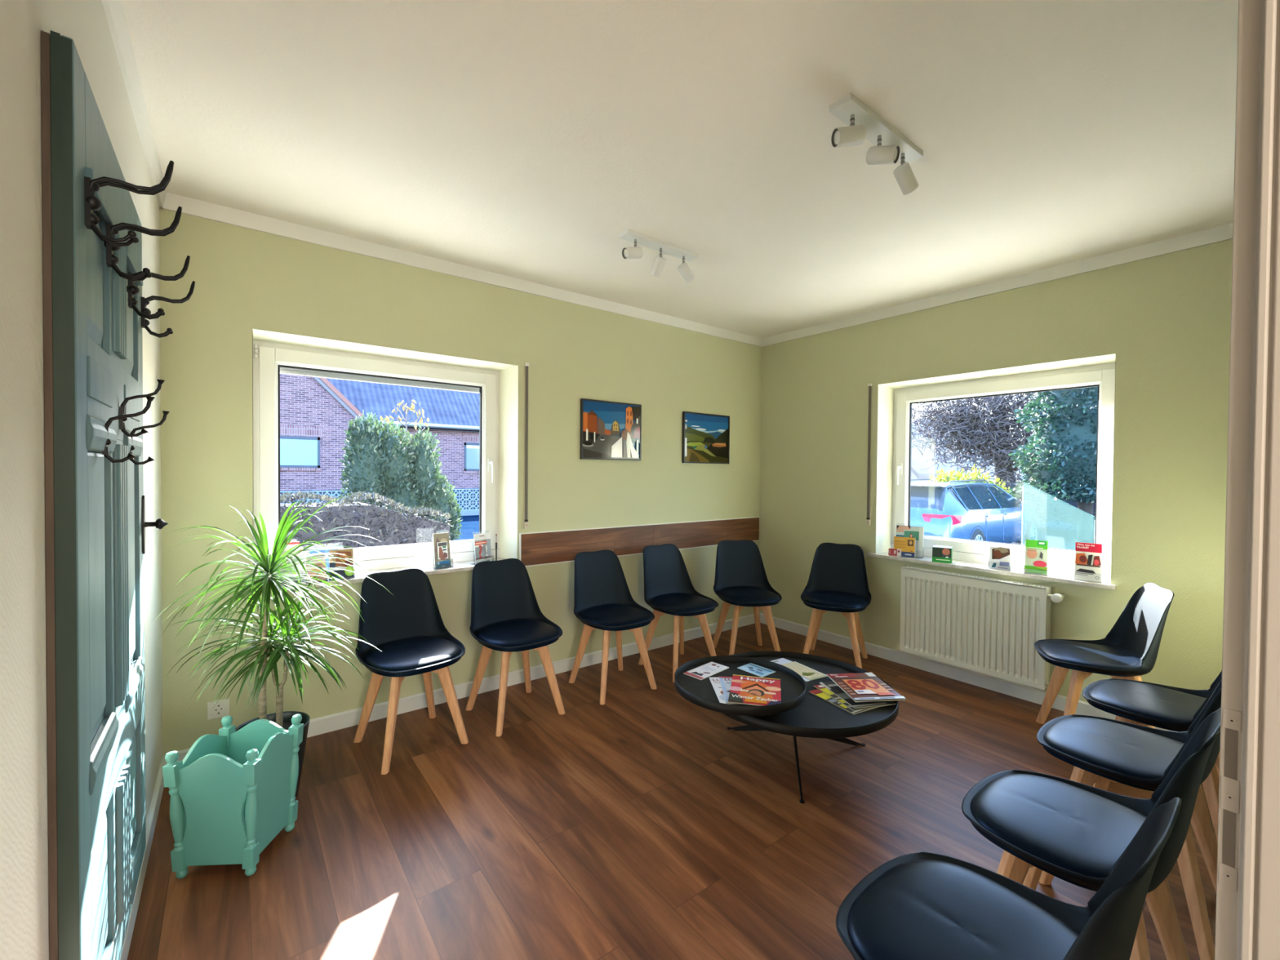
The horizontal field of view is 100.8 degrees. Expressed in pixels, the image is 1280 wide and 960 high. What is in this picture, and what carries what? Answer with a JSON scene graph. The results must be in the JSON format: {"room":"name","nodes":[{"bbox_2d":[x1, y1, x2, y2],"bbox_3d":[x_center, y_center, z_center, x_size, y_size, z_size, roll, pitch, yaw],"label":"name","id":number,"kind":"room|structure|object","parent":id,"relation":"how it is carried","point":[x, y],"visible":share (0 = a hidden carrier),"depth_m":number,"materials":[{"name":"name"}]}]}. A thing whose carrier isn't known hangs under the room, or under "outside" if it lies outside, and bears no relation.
{"room":"waiting room","nodes":[
{"label":"waiting room","id":0,"kind":"room"},
{"bbox_2d":[0,0,162,959],"bbox_3d":[-0.404,0.122,0.028,0.120,2.615,5.630,0,1,-38],"label":"wall","id":1,"kind":"structure","parent":0,"point":[24,793],"depth_m":0.81,"materials":[{"name":"white paint"}]},
{"bbox_2d":[40,30,195,959],"bbox_3d":[-1.172,0.179,1.252,0.156,1.840,0.846,0,1,-38],"label":"coat rack","id":2,"kind":"object","parent":1,"relation":"attached to","point":[95,312],"visible":1,"depth_m":0.99,"materials":[{"name":"green paint"}]},
{"bbox_2d":[101,0,166,208],"bbox_3d":[-1.131,-1.176,1.082,0.028,0.067,3.030,0,1,-38],"label":"trim","id":3,"kind":"structure","parent":1,"relation":"attached to","point":[113,9],"depth_m":1.57,"materials":[{"name":"white paint"}]},
{"bbox_2d":[120,755,166,959],"bbox_3d":[-1.155,1.266,1.116,0.016,0.082,3.030,0,1,-38],"label":"baseboard","id":4,"kind":"structure","parent":1,"relation":"attached to","point":[152,818],"depth_m":1.80,"materials":[{"name":"white paint"}]},
{"bbox_2d":[235,711,310,797],"bbox_3d":[-1.482,1.138,2.130,0.262,0.302,0.262,0,1,-38],"label":"pot","id":5,"kind":"object","parent":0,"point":[286,722],"depth_m":2.17,"materials":[{"name":"black"}]},
{"bbox_2d":[159,208,761,754],"bbox_3d":[-0.512,0.214,3.717,4.412,2.915,0.340,0,1,-38],"label":"wall","id":6,"kind":"structure","parent":0,"point":[246,280],"depth_m":2.91,"materials":[{"name":"paint"}]},
{"bbox_2d":[207,697,230,719],"bbox_3d":[-1.931,1.049,2.426,0.080,0.080,0.021,0,1,-38],"label":"power socket","id":7,"kind":"object","parent":6,"relation":"attached to","point":[221,709],"visible":0.98,"depth_m":2.42,"materials":[{"name":"white plastic"}]},
{"bbox_2d":[244,557,505,594],"bbox_3d":[-1.351,0.518,2.960,1.376,0.022,0.225,0,1,-38],"label":"window sill","id":8,"kind":"structure","parent":6,"relation":"attached to","point":[458,566],"depth_m":2.98,"materials":[{"name":"stone"}]},
{"bbox_2d":[309,546,342,574],"bbox_3d":[-1.651,0.429,2.788,0.155,0.150,0.025,0,1,-38],"label":"card","id":9,"kind":"object","parent":8,"relation":"on","point":[325,549],"visible":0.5,"depth_m":2.79,"materials":[{"name":"white"}]},
{"bbox_3d":[-1.148,0.401,3.061,0.077,0.214,0.110,1,1,34],"label":"holder","id":10,"kind":"object","parent":8,"relation":"on","visible":0},
{"bbox_2d":[432,532,450,568],"bbox_3d":[-1.143,0.405,3.058,0.029,0.196,0.102,1,1,34],"label":"leaflet","id":11,"kind":"object","parent":10,"relation":"in","point":[441,540],"visible":1,"depth_m":3.05,"materials":[{"name":"white"}]},
{"bbox_3d":[-0.961,0.410,3.218,0.077,0.195,0.133,1,1,30],"label":"holder","id":12,"kind":"object","parent":8,"relation":"on","visible":0},
{"bbox_2d":[473,532,491,564],"bbox_3d":[-0.955,0.413,3.214,0.022,0.178,0.125,1,1,30],"label":"leaflet","id":13,"kind":"object","parent":12,"relation":"in","point":[482,540],"visible":0.94,"depth_m":3.21,"materials":[{"name":"white"}]},
{"bbox_3d":[-1.543,0.436,2.735,0.116,0.153,0.081,0,1,-34],"label":"holder","id":14,"kind":"object","parent":8,"relation":"on","visible":0},
{"bbox_2d":[328,548,354,579],"bbox_3d":[-1.544,0.434,2.741,0.111,0.144,0.052,0,1,-34],"label":"leaflet","id":15,"kind":"object","parent":14,"relation":"in","point":[345,574],"visible":0.86,"depth_m":2.74,"materials":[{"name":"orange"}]},
{"bbox_3d":[-1.629,0.437,2.661,0.093,0.149,0.077,0,1,-40],"label":"holder","id":16,"kind":"object","parent":8,"relation":"on","visible":0},
{"bbox_2d":[306,552,326,582],"bbox_3d":[-1.627,0.438,2.659,0.085,0.136,0.027,0,1,-40],"label":"leaflet","id":17,"kind":"object","parent":16,"relation":"in","point":[319,564],"visible":0.5,"depth_m":2.66,"materials":[{"name":"white"}]},
{"bbox_3d":[-1.741,0.418,2.646,0.108,0.184,0.077,0,1,-42],"label":"holder","id":18,"kind":"object","parent":8,"relation":"on","visible":0},
{"bbox_2d":[280,546,304,582],"bbox_3d":[-1.738,0.421,2.643,0.100,0.169,0.027,0,1,-42],"label":"leaflet","id":19,"kind":"object","parent":18,"relation":"in","point":[286,549],"visible":0.3,"depth_m":2.65,"materials":[{"name":"white"}]},
{"bbox_2d":[252,328,518,581],"bbox_3d":[-1.413,-0.140,3.053,1.336,1.350,0.400,0,1,-38],"label":"window","id":20,"kind":"structure","parent":6,"relation":"in","point":[274,354],"depth_m":3.04,"materials":[{"name":"beige paint"}]},
{"bbox_2d":[280,367,479,393],"bbox_3d":[-1.453,-0.689,3.102,1.336,0.255,0.030,0,1,-38],"label":"roller shutter","id":21,"kind":"object","parent":20,"relation":"attached to","point":[282,370],"depth_m":3.04,"materials":[{"name":"grey"}]},
{"bbox_2d":[162,613,755,764],"bbox_3d":[-0.508,1.234,3.520,3.972,0.082,0.016,0,1,-38],"label":"baseboard","id":22,"kind":"structure","parent":6,"relation":"attached to","point":[328,723],"depth_m":3.19,"materials":[{"name":"white paint"}]},
{"bbox_2d":[159,191,762,346],"bbox_3d":[-0.484,-1.208,3.476,3.972,0.067,0.032,0,1,-38],"label":"trim","id":23,"kind":"structure","parent":6,"relation":"attached to","point":[191,206],"depth_m":2.89,"materials":[{"name":"white paint"}]},
{"bbox_2d":[523,362,528,528],"bbox_3d":[-0.713,-0.214,3.326,0.032,1.040,0.020,0,1,-38],"label":"strap","id":24,"kind":"object","parent":6,"relation":"attached to","point":[526,523],"visible":1,"depth_m":3.32,"materials":[{"name":"grey"}]},
{"bbox_2d":[579,398,641,460],"bbox_3d":[-0.196,-0.345,3.718,0.506,0.407,0.025,0,1,-38],"label":"picture","id":25,"kind":"object","parent":6,"relation":"attached to","point":[610,430],"visible":1,"depth_m":3.70,"materials":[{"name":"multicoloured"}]},
{"bbox_2d":[519,516,759,567],"bbox_3d":[0.152,0.436,4.008,2.285,0.215,0.017,0,1,-38],"label":"board","id":26,"kind":"object","parent":6,"relation":"attached to","point":[549,547],"visible":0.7,"depth_m":3.82,"materials":[{"name":"brown wood"}]},
{"bbox_2d":[681,411,729,463],"bbox_3d":[0.541,-0.334,4.288,0.514,0.401,0.022,0,1,-38],"label":"picture","id":27,"kind":"object","parent":6,"relation":"attached to","point":[705,437],"visible":1,"depth_m":4.27,"materials":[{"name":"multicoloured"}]},
{"bbox_2d":[127,622,1217,959],"bbox_3d":[1.092,1.372,1.240,4.322,0.100,5.680,0,1,-38],"label":"floor","id":28,"kind":"structure","parent":0,"point":[637,824],"depth_m":1.97,"materials":[{"name":"laminate"}]},
{"bbox_2d":[162,714,303,879],"bbox_3d":[-1.391,1.084,1.836,0.282,0.420,0.282,0,1,-4],"label":"wooden planter","id":29,"kind":"object","parent":28,"relation":"on","point":[236,790],"visible":1,"depth_m":1.73,"materials":[{"name":"teal paint"}]},
{"bbox_2d":[159,494,389,797],"bbox_3d":[-1.437,0.674,2.134,0.755,1.229,0.902,0,1,-38],"label":"dracaena","id":30,"kind":"object","parent":28,"relation":"on","point":[268,562],"visible":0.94,"depth_m":2.08,"materials":[{"name":"green plant"}]},
{"bbox_2d":[353,568,468,774],"bbox_3d":[-1.113,0.878,2.583,0.462,0.812,0.478,0,1,-45],"label":"dining chair","id":31,"kind":"object","parent":28,"relation":"on","point":[405,622],"visible":0.99,"depth_m":2.61,"materials":[{"name":"black plastic"}]},
{"bbox_2d":[364,635,462,676],"bbox_3d":[-1.089,0.841,2.558,0.422,0.064,0.386,0,1,-45],"label":"seat cushion","id":32,"kind":"object","parent":31,"relation":"on","point":[397,655],"depth_m":2.51,"materials":[{"name":"black leather"}]},
{"bbox_2d":[465,558,564,736],"bbox_3d":[-0.684,0.876,2.921,0.462,0.812,0.478,0,1,-41],"label":"dining chair","id":33,"kind":"object","parent":28,"relation":"on","point":[507,617],"visible":1,"depth_m":2.96,"materials":[{"name":"black plastic"}]},
{"bbox_2d":[476,618,559,652],"bbox_3d":[-0.662,0.839,2.895,0.422,0.064,0.386,0,1,-41],"label":"seat cushion","id":34,"kind":"object","parent":33,"relation":"on","point":[509,635],"depth_m":2.84,"materials":[{"name":"black leather"}]},
{"bbox_2d":[568,549,657,704],"bbox_3d":[-0.166,0.875,3.289,0.462,0.812,0.478,0,1,-36],"label":"dining chair","id":35,"kind":"object","parent":28,"relation":"on","point":[603,600],"visible":1,"depth_m":3.34,"materials":[{"name":"plastic"}]},
{"bbox_2d":[579,603,651,631],"bbox_3d":[-0.146,0.838,3.261,0.422,0.064,0.386,0,1,-36],"label":"seat cushion","id":36,"kind":"object","parent":35,"relation":"on","point":[603,616],"depth_m":3.20,"materials":[{"name":"black leather"}]},
{"bbox_2d":[638,543,718,682],"bbox_3d":[0.271,0.873,3.614,0.462,0.812,0.478,0,1,-36],"label":"dining chair","id":37,"kind":"object","parent":28,"relation":"on","point":[668,588],"visible":0.95,"depth_m":3.68,"materials":[{"name":"plastic"}]},
{"bbox_2d":[649,592,715,616],"bbox_3d":[0.291,0.836,3.586,0.422,0.064,0.386,0,1,-36],"label":"seat cushion","id":38,"kind":"object","parent":37,"relation":"on","point":[677,604],"depth_m":3.51,"materials":[{"name":"black leather"}]},
{"bbox_2d":[712,539,782,655],"bbox_3d":[0.781,0.873,3.866,0.462,0.812,0.478,0,1,-10],"label":"dining chair","id":39,"kind":"object","parent":28,"relation":"on","point":[741,580],"visible":0.96,"depth_m":4.01,"materials":[{"name":"plastic"}]},
{"bbox_2d":[718,586,779,606],"bbox_3d":[0.787,0.836,3.832,0.422,0.064,0.386,0,1,-10],"label":"seat cushion","id":40,"kind":"object","parent":39,"relation":"on","point":[737,596],"depth_m":3.75,"materials":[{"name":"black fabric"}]},
{"bbox_2d":[674,651,898,803],"bbox_3d":[0.663,1.090,2.451,1.041,0.420,0.890,0,1,-38],"label":"coffee table","id":41,"kind":"object","parent":28,"relation":"on","point":[801,713],"visible":0.76,"depth_m":2.26,"materials":[{"name":"black wood"}]},
{"bbox_2d":[683,662,728,679],"bbox_3d":[0.316,0.903,2.513,0.215,0.006,0.105,0,1,-45],"label":"brochure","id":42,"kind":"object","parent":41,"relation":"on","point":[700,673],"visible":1,"depth_m":2.50,"materials":[{"name":"white paper"}]},
{"bbox_2d":[709,676,752,704],"bbox_3d":[0.421,0.908,2.293,0.200,0.004,0.275,0,1,-2],"label":"magazine","id":43,"kind":"object","parent":41,"relation":"on","point":[715,682],"visible":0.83,"depth_m":2.29,"materials":[{"name":"white paper"}]},
{"bbox_2d":[719,676,761,703],"bbox_3d":[0.456,0.905,2.286,0.200,0.004,0.275,0,1,2],"label":"magazine","id":44,"kind":"object","parent":43,"relation":"on","point":[726,682],"visible":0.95,"depth_m":2.33,"materials":[{"name":"white paper"}]},
{"bbox_2d":[728,674,781,706],"bbox_3d":[0.492,0.900,2.267,0.218,0.008,0.287,1,1,14],"label":"magazine","id":45,"kind":"object","parent":44,"relation":"on","point":[747,690],"visible":1,"depth_m":2.25,"materials":[{"name":"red paper"}]},
{"bbox_2d":[674,655,805,715],"bbox_3d":[0.439,0.900,2.356,0.572,0.040,0.572,0,1,-38],"label":"tray","id":46,"kind":"object","parent":41,"relation":"on","point":[701,693],"depth_m":2.33,"materials":[{"name":"black metal"}]},
{"bbox_2d":[737,662,775,677],"bbox_3d":[0.556,0.906,2.530,0.111,0.003,0.152,0,1,-38],"label":"flyer","id":47,"kind":"object","parent":41,"relation":"on","point":[753,668],"visible":1,"depth_m":2.53,"materials":[{"name":"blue paper"}]},
{"bbox_2d":[771,657,810,681],"bbox_3d":[0.800,0.981,2.744,0.150,0.004,0.290,0,1,-33],"label":"magazine","id":48,"kind":"object","parent":41,"relation":"on","point":[781,661],"visible":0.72,"depth_m":2.85,"materials":[{"name":"white paper"}]},
{"bbox_2d":[781,661,827,680],"bbox_3d":[0.836,0.978,2.716,0.115,0.004,0.225,0,1,-29],"label":"magazine","id":49,"kind":"object","parent":48,"relation":"on","point":[811,674],"visible":0.83,"depth_m":2.70,"materials":[{"name":"white paper"}]},
{"bbox_2d":[721,651,898,738],"bbox_3d":[0.724,0.976,2.495,0.890,0.040,0.890,0,1,-38],"label":"tray","id":50,"kind":"object","parent":41,"relation":"on","point":[815,717],"depth_m":2.22,"materials":[{"name":"black metal"}]},
{"bbox_2d":[808,688,878,714],"bbox_3d":[0.930,0.986,2.394,0.195,0.005,0.255,0,1,-28],"label":"magazine","id":51,"kind":"object","parent":41,"relation":"on","point":[817,692],"visible":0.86,"depth_m":2.35,"materials":[{"name":"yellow paper"}]},
{"bbox_2d":[813,684,887,711],"bbox_3d":[0.964,0.982,2.420,0.200,0.005,0.275,0,1,-19],"label":"magazine","id":52,"kind":"object","parent":51,"relation":"on","point":[820,687],"visible":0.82,"depth_m":2.37,"materials":[{"name":"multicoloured paper"}]},
{"bbox_2d":[819,680,896,708],"bbox_3d":[0.993,0.978,2.432,0.205,0.005,0.278,0,1,-13],"label":"magazine","id":53,"kind":"object","parent":52,"relation":"on","point":[832,686],"visible":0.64,"depth_m":2.35,"materials":[{"name":"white paper"}]},
{"bbox_2d":[826,672,905,702],"bbox_3d":[1.032,0.950,2.437,0.228,0.018,0.278,0,1,-6],"label":"magazine","id":54,"kind":"object","parent":53,"relation":"on","point":[860,686],"visible":1,"depth_m":2.41,"materials":[{"name":"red paper"}]},
{"bbox_2d":[800,542,871,668],"bbox_3d":[1.378,0.880,3.737,0.462,0.812,0.478,1,1,27],"label":"dining chair","id":55,"kind":"object","parent":28,"relation":"on","point":[837,580],"visible":0.98,"depth_m":3.83,"materials":[{"name":"plastic"}]},
{"bbox_2d":[803,590,866,612],"bbox_3d":[1.363,0.842,3.706,0.422,0.064,0.386,1,1,27],"label":"seat cushion","id":56,"kind":"object","parent":55,"relation":"on","point":[839,601],"depth_m":3.64,"materials":[{"name":"black leather"}]},
{"bbox_2d":[835,797,1182,959],"bbox_3d":[0.641,0.917,0.981,0.462,0.812,0.478,0,1,-37],"label":"dining chair","id":57,"kind":"object","parent":28,"relation":"on","point":[922,905],"visible":1,"depth_m":1.01,"materials":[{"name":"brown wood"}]},
{"bbox_2d":[847,859,1079,959],"bbox_3d":[0.621,0.878,1.008,0.422,0.064,0.386,0,1,-37],"label":"seat cushion","id":58,"kind":"object","parent":57,"relation":"on","point":[903,909],"depth_m":1.04,"materials":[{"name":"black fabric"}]},
{"bbox_2d":[961,706,1221,959],"bbox_3d":[1.104,0.915,1.330,0.462,0.812,0.478,0,1,-38],"label":"dining chair","id":59,"kind":"object","parent":28,"relation":"on","point":[1075,833],"visible":0.83,"depth_m":1.29,"materials":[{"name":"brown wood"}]},
{"bbox_2d":[969,773,1146,891],"bbox_3d":[1.084,0.876,1.356,0.422,0.064,0.386,0,1,-38],"label":"seat cushion","id":60,"kind":"object","parent":59,"relation":"on","point":[1073,826],"depth_m":1.33,"materials":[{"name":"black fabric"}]},
{"bbox_2d":[1034,582,1173,728],"bbox_3d":[2.239,0.904,2.598,0.478,0.812,0.462,1,1,25],"label":"dining chair","id":61,"kind":"object","parent":28,"relation":"on","point":[1130,650],"visible":0.91,"depth_m":2.55,"materials":[{"name":"black plastic"}]},
{"bbox_2d":[1037,640,1142,676],"bbox_3d":[2.208,0.866,2.611,0.386,0.064,0.422,1,1,25],"label":"seat cushion","id":62,"kind":"object","parent":61,"relation":"on","point":[1095,656],"depth_m":2.55,"materials":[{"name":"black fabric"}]},
{"bbox_2d":[1036,679,1222,959],"bbox_3d":[1.583,0.913,1.699,0.462,0.812,0.478,0,1,-38],"label":"dining chair","id":63,"kind":"object","parent":28,"relation":"on","point":[1099,749],"visible":0.66,"depth_m":1.66,"materials":[{"name":"black leather"}]},
{"bbox_2d":[1042,716,1184,791],"bbox_3d":[1.563,0.874,1.726,0.422,0.064,0.386,0,1,-38],"label":"seat cushion","id":64,"kind":"object","parent":63,"relation":"on","point":[1125,748],"depth_m":1.70,"materials":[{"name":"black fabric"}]},
{"bbox_2d":[1082,670,1222,843],"bbox_3d":[2.033,0.911,2.050,0.462,0.812,0.478,0,1,-38],"label":"dining chair","id":65,"kind":"object","parent":28,"relation":"on","point":[1144,704],"visible":0.48,"depth_m":2.03,"materials":[{"name":"leather"}]},
{"bbox_2d":[1087,680,1206,732],"bbox_3d":[2.013,0.873,2.076,0.422,0.064,0.386,0,1,-38],"label":"seat cushion","id":66,"kind":"object","parent":65,"relation":"on","point":[1125,699],"depth_m":2.05,"materials":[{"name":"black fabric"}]},
{"bbox_2d":[121,0,1238,338],"bbox_3d":[0.461,-1.316,2.446,4.412,0.200,3.490,0,1,-38],"label":"ceiling","id":67,"kind":"structure","parent":0,"point":[517,139],"depth_m":1.83,"materials":[{"name":"white paint"}]},
{"bbox_2d":[618,228,698,283],"bbox_3d":[0.097,-1.143,2.761,0.475,0.162,0.104,0,1,-38],"label":"track light","id":68,"kind":"object","parent":67,"relation":"attached to","point":[636,252],"visible":1,"depth_m":2.73,"materials":[{"name":"white metal"}]},
{"bbox_2d":[828,93,923,195],"bbox_3d":[0.826,-1.127,1.816,0.485,0.153,0.116,0,1,-38],"label":"ceiling spotlight","id":69,"kind":"object","parent":67,"relation":"attached to","point":[891,147],"visible":1,"depth_m":1.78,"materials":[{"name":"white metal"}]},
{"bbox_2d":[453,512,1093,549],"bbox_3d":[-4.579,1.010,44.807,100.000,0.200,69.650,0,1,-38],"label":"ground","id":70,"kind":"structure","parent":0,"point":[1057,535],"depth_m":14.78,"materials":[{"name":"asphalt"}]},
{"bbox_2d":[280,490,453,551],"bbox_3d":[-3.732,0.836,5.666,3.232,1.437,0.937,0,1,-38],"label":"hedge","id":71,"kind":"object","parent":70,"relation":"on","point":[387,526],"visible":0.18,"depth_m":5.80,"materials":[{"name":"grey"}]},
{"bbox_2d":[280,373,479,490],"bbox_3d":[-11.373,-2.982,26.083,22.200,8.250,6.271,0,1,-38],"label":"brick house","id":72,"kind":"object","parent":70,"relation":"on","point":[316,413],"visible":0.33,"depth_m":22.15,"materials":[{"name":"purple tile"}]},
{"bbox_2d":[280,438,317,465],"bbox_3d":[-14.045,-1.103,20.813,2.340,1.033,0.006,0,1,-38],"label":"shutter","id":73,"kind":"object","parent":72,"relation":"hanging from","point":[293,451],"depth_m":21.13,"materials":[{"name":"teal"}]},
{"bbox_2d":[280,488,479,515],"bbox_3d":[-6.937,0.800,18.793,14.520,0.980,0.240,0,1,-38],"label":"fence","id":74,"kind":"object","parent":70,"relation":"on","point":[468,499],"visible":0.05,"depth_m":19.12,"materials":[{"name":"blue concrete"}]},
{"bbox_2d":[338,411,462,541],"bbox_3d":[-3.801,0.192,8.539,1.879,2.560,1.045,0,1,-38],"label":"bush","id":75,"kind":"object","parent":70,"relation":"on","point":[380,463],"visible":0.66,"depth_m":8.24,"materials":[{"name":"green plant"}]},
{"bbox_2d":[379,399,429,450],"bbox_3d":[-4.705,-0.165,10.627,0.926,2.936,0.311,0,1,-34],"label":"leafy sapling","id":76,"kind":"object","parent":70,"relation":"on","point":[412,406],"visible":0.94,"depth_m":10.60,"materials":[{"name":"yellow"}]},
{"bbox_2d":[911,424,976,481],"bbox_3d":[12.676,-1.072,26.305,6.250,4.800,5.150,0,1,-38],"label":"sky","id":77,"kind":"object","parent":70,"relation":"on","point":[918,463],"visible":0.11,"depth_m":24.27,"materials":[{"name":"white"}]},
{"bbox_2d":[911,417,1025,483],"bbox_3d":[23.074,-1.601,39.963,8.700,5.600,9.000,0,1,-38],"label":"house","id":78,"kind":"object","parent":70,"relation":"on","point":[992,468],"visible":0.02,"depth_m":34.89,"materials":[{"name":"grey"}]},
{"bbox_2d":[925,464,1013,497],"bbox_3d":[8.411,0.562,13.840,1.179,1.976,2.436,0,1,-40],"label":"shrub","id":79,"kind":"object","parent":70,"relation":"on","point":[972,476],"visible":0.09,"depth_m":13.67,"materials":[{"name":"yellow plant"}]},
{"bbox_2d":[911,392,1036,485],"bbox_3d":[12.406,-2.486,17.395,8.287,7.924,4.618,1,1,41],"label":"bare tree","id":80,"kind":"object","parent":70,"relation":"on","point":[966,422],"visible":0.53,"depth_m":17.38,"materials":[{"name":"grey plant"}]},
{"bbox_2d":[910,478,1039,545],"bbox_3d":[6.683,0.763,11.184,4.880,1.570,2.310,0,1,-38],"label":"estate car","id":81,"kind":"object","parent":70,"relation":"on","point":[975,511],"visible":0.51,"depth_m":9.77,"materials":[{"name":"blue paint"}]},
{"bbox_2d":[995,471,1095,533],"bbox_3d":[12.794,0.686,15.082,1.507,1.846,5.356,0,1,-38],"label":"bush","id":82,"kind":"object","parent":70,"relation":"on","point":[1067,513],"visible":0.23,"depth_m":15.52,"materials":[{"name":"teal plant"}]},
{"bbox_2d":[1008,386,1097,542],"bbox_3d":[10.838,-1.780,12.823,3.270,6.600,3.226,1,1,20],"label":"fir tree","id":83,"kind":"object","parent":70,"relation":"on","point":[1063,448],"visible":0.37,"depth_m":12.48,"materials":[{"name":"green plant"}]},
{"bbox_2d":[759,239,1232,702],"bbox_3d":[2.159,0.237,3.586,0.340,2.915,3.130,0,1,-38],"label":"wall","id":84,"kind":"structure","parent":0,"point":[1166,319],"depth_m":2.92,"materials":[{"name":"paint"}]},
{"bbox_2d":[866,383,871,525],"bbox_3d":[1.688,-0.186,3.901,0.020,1.045,0.032,0,1,-38],"label":"strap","id":85,"kind":"object","parent":84,"relation":"attached to","point":[868,508],"visible":1,"depth_m":3.90,"materials":[{"name":"grey"}]},
{"bbox_2d":[759,613,1173,731],"bbox_3d":[1.981,1.253,3.534,0.016,0.082,3.030,0,1,-38],"label":"baseboard","id":86,"kind":"structure","parent":84,"relation":"attached to","point":[1083,708],"depth_m":3.47,"materials":[{"name":"white paint"}]},
{"bbox_2d":[899,565,1064,692],"bbox_3d":[2.090,0.891,3.296,0.127,0.587,0.882,0,1,-38],"label":"radiator","id":87,"kind":"object","parent":84,"relation":"attached to","point":[986,626],"visible":1,"depth_m":3.24,"materials":[{"name":"white metal"}]},
{"bbox_2d":[906,565,1051,590],"bbox_3d":[2.064,0.605,3.314,0.082,0.012,0.813,0,1,-38],"label":"grille","id":88,"kind":"object","parent":87,"relation":"attached to","point":[917,571],"depth_m":3.26,"materials":[{"name":"white metal"}]},
{"bbox_2d":[865,551,1117,590],"bbox_3d":[2.174,0.558,3.413,0.230,0.022,1.390,0,1,-38],"label":"window sill","id":89,"kind":"structure","parent":84,"relation":"attached to","point":[1015,571],"depth_m":3.23,"materials":[{"name":"stone"}]},
{"bbox_2d":[888,548,901,556],"bbox_3d":[1.800,0.511,3.737,0.082,0.050,0.011,1,1,40],"label":"card","id":90,"kind":"object","parent":89,"relation":"on","point":[892,552],"visible":1,"depth_m":3.73,"materials":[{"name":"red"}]},
{"bbox_2d":[893,536,915,557],"bbox_3d":[1.849,0.468,3.704,0.138,0.137,0.018,1,1,40],"label":"card","id":91,"kind":"object","parent":89,"relation":"on","point":[907,544],"visible":1,"depth_m":3.69,"materials":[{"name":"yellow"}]},
{"bbox_2d":[932,545,952,563],"bbox_3d":[2.004,0.492,3.509,0.110,0.105,0.062,1,1,36],"label":"box","id":92,"kind":"object","parent":89,"relation":"on","point":[940,553],"visible":1,"depth_m":3.49,"materials":[{"name":"green"}]},
{"bbox_2d":[988,535,1012,570],"bbox_3d":[2.215,0.452,3.256,0.113,0.201,0.077,1,1,38],"label":"holder","id":93,"kind":"object","parent":89,"relation":"on","point":[990,535],"visible":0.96,"depth_m":3.27,"materials":[{"name":"clear plastic"}]},
{"bbox_2d":[989,546,1010,569],"bbox_3d":[2.214,0.481,3.256,0.105,0.133,0.034,1,1,38],"label":"leaflet","id":94,"kind":"object","parent":93,"relation":"in","point":[999,557],"visible":1,"depth_m":3.25,"materials":[{"name":"white"}]},
{"bbox_2d":[1023,537,1048,575],"bbox_3d":[2.328,0.450,3.110,0.113,0.211,0.077,1,1,40],"label":"holder","id":95,"kind":"object","parent":89,"relation":"on","point":[1028,537],"visible":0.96,"depth_m":3.13,"materials":[{"name":"clear plastic"}]},
{"bbox_2d":[1024,539,1048,574],"bbox_3d":[2.331,0.453,3.114,0.105,0.194,0.048,1,1,40],"label":"leaflet","id":96,"kind":"object","parent":95,"relation":"in","point":[1036,551],"visible":1,"depth_m":3.11,"materials":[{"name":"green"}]},
{"bbox_2d":[1073,548,1103,582],"bbox_3d":[2.476,0.446,2.922,0.120,0.224,0.077,1,1,44],"label":"holder","id":97,"kind":"object","parent":89,"relation":"on","point":[1103,548],"visible":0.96,"depth_m":2.93,"materials":[{"name":"clear plastic"}]},
{"bbox_2d":[1074,542,1102,582],"bbox_3d":[2.471,0.451,2.917,0.112,0.206,0.026,1,1,44],"label":"leaflet","id":98,"kind":"object","parent":97,"relation":"in","point":[1088,556],"visible":1,"depth_m":2.91,"materials":[{"name":"white"}]},
{"bbox_3d":[1.900,0.426,3.729,0.183,0.231,0.077,1,1,40],"label":"holder","id":99,"kind":"object","parent":89,"relation":"on","visible":0},
{"bbox_2d":[896,524,924,557],"bbox_3d":[1.897,0.431,3.726,0.175,0.212,0.030,1,1,40],"label":"leaflet","id":100,"kind":"object","parent":99,"relation":"in","point":[917,532],"visible":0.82,"depth_m":3.70,"materials":[{"name":"white"}]},
{"bbox_2d":[875,353,1115,579],"bbox_3d":[2.288,-0.104,3.467,0.400,1.363,1.310,0,1,-38],"label":"window","id":101,"kind":"structure","parent":84,"relation":"in","point":[895,400],"depth_m":3.46,"materials":[{"name":"beige paint"}]},
{"bbox_2d":[761,222,1232,346],"bbox_3d":[1.994,-1.189,3.491,0.032,0.067,3.030,0,1,-38],"label":"trim","id":102,"kind":"structure","parent":84,"relation":"attached to","point":[1223,233],"depth_m":3.09,"materials":[{"name":"white paint"}]},
{"bbox_3d":[1.381,0.070,1.063,3.972,2.515,0.110,0,1,-38],"label":"wall","id":103,"kind":"structure","parent":0,"visible":0},
{"bbox_2d":[1214,0,1279,959],"bbox_3d":[0.297,0.286,0.236,1.040,2.090,0.127,0,1,-38],"label":"door","id":104,"kind":"structure","parent":103,"relation":"in","point":[1247,916],"depth_m":0.54,"materials":[{"name":"beige paint"}]},
{"label":"outside","id":105,"kind":"structure","parent":0,"visible":0},
{"bbox_3d":[37.966,1.807,14.482,69.650,0.200,30.350,0,1,-38],"label":"ground","id":106,"kind":"structure","parent":105,"visible":0},
{"bbox_2d":[1021,485,1095,544],"bbox_3d":[5.001,0.802,6.340,0.040,1.545,0.722,0,1,-38],"label":"glass screen","id":107,"kind":"object","parent":106,"relation":"on","point":[1023,486],"visible":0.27,"depth_m":6.60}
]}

